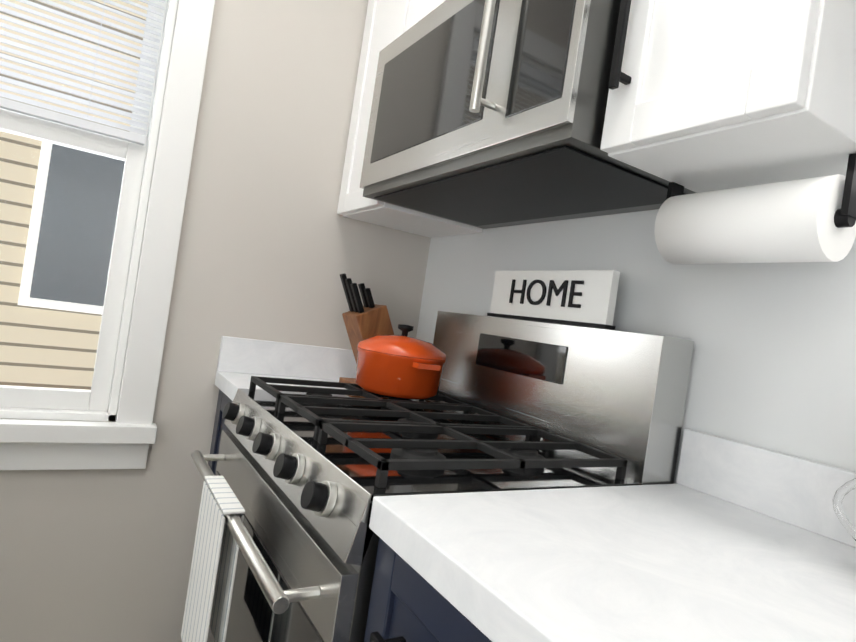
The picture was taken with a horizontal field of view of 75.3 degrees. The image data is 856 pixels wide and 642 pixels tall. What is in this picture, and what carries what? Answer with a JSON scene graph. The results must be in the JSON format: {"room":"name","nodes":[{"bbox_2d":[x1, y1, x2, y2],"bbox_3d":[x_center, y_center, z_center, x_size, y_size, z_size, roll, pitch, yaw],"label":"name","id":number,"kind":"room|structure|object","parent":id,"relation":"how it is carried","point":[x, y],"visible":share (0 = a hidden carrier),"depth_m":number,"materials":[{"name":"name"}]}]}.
{"room":"kitchen","nodes":[
{"label":"kitchen","id":0,"kind":"room"},
{"bbox_2d":[0,0,430,641],"bbox_3d":[-1.979,-0.467,0.777,4.860,2.625,0.140,8,0,-31],"label":"wall","id":1,"kind":"structure","parent":0,"point":[274,244],"depth_m":1.56,"materials":[{"name":"grey paint"}]},
{"bbox_2d":[0,0,214,469],"bbox_3d":[-1.052,-0.463,1.294,0.935,1.610,0.170,8,0,-31],"label":"window","id":2,"kind":"structure","parent":1,"relation":"in","point":[46,441],"depth_m":1.45,"materials":[{"name":"white wood"}]},
{"bbox_2d":[0,0,165,144],"bbox_3d":[-0.988,-0.829,1.278,0.695,0.653,0.024,8,0,-31],"label":"window blinds","id":3,"kind":"object","parent":2,"relation":"attached to","point":[57,117],"visible":0.94,"depth_m":1.37,"materials":[{"name":"white plastic"}]},
{"bbox_2d":[216,336,356,379],"bbox_3d":[-0.330,0.130,1.723,0.612,0.099,0.018,8,0,-31],"label":"backsplash","id":4,"kind":"structure","parent":1,"relation":"attached to","point":[272,358],"depth_m":1.65,"materials":[{"name":"white stone"}]},
{"bbox_2d":[337,0,481,237],"bbox_3d":[0.020,-0.735,1.660,0.349,0.895,0.356,8,0,-31],"label":"upper cabinet","id":5,"kind":"object","parent":1,"relation":"attached to","point":[386,20],"depth_m":1.65,"materials":[{"name":"white wood"}]},
{"bbox_2d":[416,209,855,483],"bbox_3d":[0.784,-0.059,0.725,0.140,2.625,2.848,8,0,-31],"label":"wall","id":6,"kind":"structure","parent":0,"point":[773,365],"depth_m":0.98,"materials":[{"name":"white paint"}]},
{"bbox_2d":[409,0,445,28],"bbox_3d":[0.301,-0.892,1.240,0.349,0.505,0.744,8,0,-31],"label":"upper cabinet","id":7,"kind":"object","parent":6,"relation":"attached to","point":[421,8],"depth_m":1.40,"materials":[{"name":"white wood"}]},
{"bbox_2d":[360,0,695,228],"bbox_3d":[0.189,-0.457,1.210,0.455,0.379,0.736,8,0,-31],"label":"microwave","id":8,"kind":"object","parent":7,"relation":"attached to","point":[485,114],"visible":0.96,"depth_m":1.03,"materials":[{"name":"silver metal"}]},
{"bbox_2d":[600,0,855,192],"bbox_3d":[0.537,-0.661,0.800,0.349,0.895,0.400,8,0,-31],"label":"upper cabinet","id":9,"kind":"object","parent":6,"relation":"attached to","point":[708,95],"depth_m":0.70,"materials":[{"name":"white wood"}]},
{"bbox_2d":[654,153,855,263],"bbox_3d":[0.465,-0.150,0.805,0.110,0.132,0.262,8,0,-31],"label":"paper towel holder","id":10,"kind":"object","parent":9,"relation":"attached to","point":[808,220],"visible":1,"depth_m":0.74,"materials":[{"name":"white paper"}]},
{"bbox_2d":[676,429,855,543],"bbox_3d":[0.928,0.312,0.239,0.020,0.099,1.805,8,0,-31],"label":"backsplash","id":11,"kind":"structure","parent":0,"relation":"attached to","point":[796,490],"depth_m":0.87,"materials":[{"name":"white stone"}]},
{"bbox_3d":[-1.044,1.023,-1.376,4.860,0.060,5.000,8,0,-31],"label":"floor","id":12,"kind":"structure","parent":0,"visible":0},
{"bbox_2d":[208,392,231,474],"bbox_3d":[-0.325,0.663,1.620,0.618,0.875,0.278,8,0,-31],"label":"base cabinet","id":13,"kind":"object","parent":12,"relation":"on","point":[219,425],"depth_m":1.53,"materials":[{"name":"blue"}]},
{"bbox_2d":[214,372,418,401],"bbox_3d":[-0.265,0.210,1.617,0.632,0.040,0.278,8,0,-31],"label":"countertop","id":14,"kind":"structure","parent":13,"relation":"on","point":[228,383],"depth_m":1.51,"materials":[{"name":"white stone"}]},
{"bbox_2d":[339,273,393,390],"bbox_3d":[-0.169,0.038,1.651,0.222,0.328,0.110,8,0,-31],"label":"knife block","id":15,"kind":"object","parent":14,"relation":"on","point":[369,318],"visible":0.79,"depth_m":1.61,"materials":[{"name":"brown wood"}]},
{"bbox_2d":[364,540,483,641],"bbox_3d":[0.224,0.742,0.706,0.618,0.875,0.347,8,0,-31],"label":"base cabinet","id":16,"kind":"object","parent":12,"relation":"on","point":[401,609],"depth_m":0.62,"materials":[{"name":"blue wood"}]},
{"bbox_2d":[369,484,855,641],"bbox_3d":[0.660,0.343,0.080,0.632,0.040,1.805,8,0,-31],"label":"countertop","id":17,"kind":"structure","parent":16,"relation":"on","point":[657,562],"depth_m":0.59,"materials":[{"name":"white stone"}]},
{"bbox_2d":[833,478,855,540],"bbox_3d":[0.544,0.197,0.631,0.100,0.214,0.140,8,0,-31],"label":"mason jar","id":18,"kind":"object","parent":17,"relation":"on","point":[843,490],"visible":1,"depth_m":0.68,"materials":[{"name":"clear glass"}]},
{"bbox_2d":[191,311,693,641],"bbox_3d":[-0.089,0.546,1.147,0.706,1.175,0.744,8,0,-31],"label":"range","id":19,"kind":"object","parent":12,"relation":"on","point":[309,474],"visible":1,"depth_m":0.99,"materials":[{"name":"silver metal"}]},
{"bbox_2d":[181,476,244,641],"bbox_3d":[-0.391,0.462,0.999,0.035,0.312,0.190,8,0,-31],"label":"oven towel","id":20,"kind":"object","parent":19,"relation":"hanging from","point":[212,575],"visible":0.98,"depth_m":0.97,"materials":[{"name":"white fabric"}]},
{"bbox_2d":[355,324,445,398],"bbox_3d":[-0.068,0.095,1.401,0.228,0.173,0.280,8,0,-31],"label":"pot","id":21,"kind":"object","parent":19,"relation":"on","point":[404,365],"visible":1,"depth_m":1.31,"materials":[{"name":"orange ceramic"}]},
{"bbox_2d":[487,270,619,329],"bbox_3d":[0.273,-0.056,1.277,0.030,0.118,0.388,8,0,-31],"label":"home sign","id":22,"kind":"object","parent":19,"relation":"on","point":[584,298],"visible":0.98,"depth_m":1.23,"materials":[{"name":"white wood"}]},
{"label":"outside","id":23,"kind":"structure","parent":0,"visible":0},
{"bbox_2d":[0,0,148,389],"bbox_3d":[-2.072,-1.423,3.165,7.500,5.500,0.140,8,0,-31],"label":"outside","id":24,"kind":"object","parent":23,"point":[56,304],"depth_m":3.16,"materials":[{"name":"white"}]}
]}

